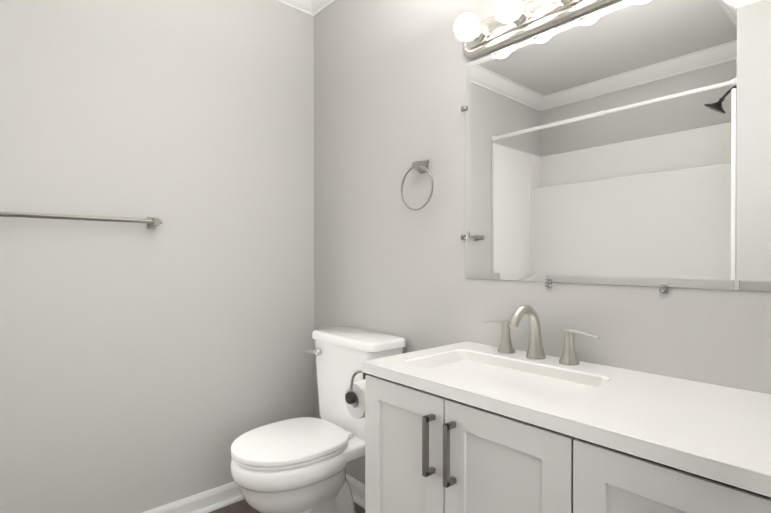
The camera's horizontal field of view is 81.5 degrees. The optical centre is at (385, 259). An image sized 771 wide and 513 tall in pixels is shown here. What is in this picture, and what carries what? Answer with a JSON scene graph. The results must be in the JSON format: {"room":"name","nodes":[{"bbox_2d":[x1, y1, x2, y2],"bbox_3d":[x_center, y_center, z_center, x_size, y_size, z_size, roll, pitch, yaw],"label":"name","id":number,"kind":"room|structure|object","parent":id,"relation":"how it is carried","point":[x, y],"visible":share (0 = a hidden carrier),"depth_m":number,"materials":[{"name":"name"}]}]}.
{"room":"bathroom","nodes":[
{"label":"bathroom","id":0,"kind":"room"},
{"bbox_2d":[209,500,364,512],"bbox_3d":[-0.128,1.134,0.341,2.470,0.060,3.500,0,0,-42],"label":"floor","id":1,"kind":"structure","parent":0,"point":[242,506],"depth_m":1.96,"materials":[{"name":"wood"}]},
{"bbox_2d":[230,326,405,512],"bbox_3d":[-0.284,0.705,1.741,0.626,0.786,0.438,0,0,-42],"label":"toilet","id":2,"kind":"object","parent":1,"relation":"on","point":[296,465],"visible":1,"depth_m":1.66,"materials":[{"name":"white ceramic"}]},
{"bbox_2d":[362,341,770,512],"bbox_3d":[0.401,0.696,1.077,0.498,0.810,0.915,0,0,-42],"label":"bathroom vanity","id":3,"kind":"object","parent":1,"relation":"on","point":[466,427],"visible":1,"depth_m":0.93,"materials":[{"name":"white paint"}]},
{"bbox_2d":[344,370,366,418],"bbox_3d":[-0.046,0.415,1.377,0.157,0.191,0.126,0,0,-42],"label":"toilet paper holder","id":4,"kind":"object","parent":3,"relation":"attached to","point":[354,396],"visible":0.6,"depth_m":1.33,"materials":[{"name":"white paper"}]},
{"bbox_2d":[483,304,599,364],"bbox_3d":[0.407,0.209,1.291,0.159,0.160,0.367,0,0,-42],"label":"faucet","id":5,"kind":"object","parent":3,"relation":"on","point":[536,351],"visible":1,"depth_m":1.30,"materials":[{"name":"silver metal"}]},
{"bbox_2d":[0,0,770,512],"bbox_3d":[-0.128,-0.116,0.336,2.470,2.440,3.500,0,0,-42],"label":"wall","id":6,"kind":"structure","parent":0,"point":[256,156],"depth_m":1.78,"materials":[{"name":"grey paint"}]},
{"bbox_2d":[0,211,161,228],"bbox_3d":[-1.151,-0.146,1.583,0.654,0.048,0.073,0,0,-42],"label":"towel bar","id":7,"kind":"object","parent":6,"relation":"attached to","point":[152,222],"visible":1,"depth_m":1.61,"materials":[{"name":"silver metal"}]},
{"bbox_2d":[142,481,243,512],"bbox_3d":[-0.957,1.056,1.790,1.529,0.083,0.030,0,0,-42],"label":"baseboard","id":8,"kind":"structure","parent":6,"relation":"attached to","point":[213,499],"depth_m":1.95,"materials":[{"name":"white wood"}]},
{"bbox_2d":[275,0,319,16],"bbox_3d":[-1.194,-1.297,1.536,2.270,0.088,0.082,0,0,-42],"label":"crown molding","id":9,"kind":"structure","parent":6,"relation":"attached to","point":[301,5],"depth_m":2.24,"materials":[{"name":"white paint"}]},
{"bbox_2d":[307,0,335,11],"bbox_3d":[0.264,-1.297,1.539,0.082,0.088,1.830,0,0,-42],"label":"crown molding","id":10,"kind":"structure","parent":6,"relation":"attached to","point":[313,8],"depth_m":2.24,"materials":[{"name":"white paint"}]},
{"bbox_2d":[346,474,364,508],"bbox_3d":[0.254,1.057,1.600,0.030,0.083,1.920,0,0,-42],"label":"baseboard","id":11,"kind":"structure","parent":6,"relation":"attached to","point":[357,488],"depth_m":2.03,"materials":[{"name":"white wood"}]},
{"bbox_2d":[401,159,433,210],"bbox_3d":[0.130,-0.284,1.716,0.051,0.196,0.172,0,0,-42],"label":"towel ring","id":12,"kind":"object","parent":6,"relation":"attached to","point":[420,167],"visible":1,"depth_m":1.70,"materials":[{"name":"silver metal"}]},
{"bbox_2d":[454,0,616,59],"bbox_3d":[0.534,-0.750,1.190,0.142,0.112,0.924,0,0,-42],"label":"sconce","id":13,"kind":"object","parent":6,"relation":"attached to","point":[509,22],"visible":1,"depth_m":1.37,"materials":[{"name":"silver metal"}]},
{"bbox_2d":[461,0,770,293],"bbox_3d":[0.578,-0.302,1.241,0.010,0.772,0.930,0,0,-42],"label":"mirror","id":14,"kind":"object","parent":6,"relation":"attached to","point":[624,142],"visible":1,"depth_m":1.17,"materials":[{"name":"clear glass"}]}
]}

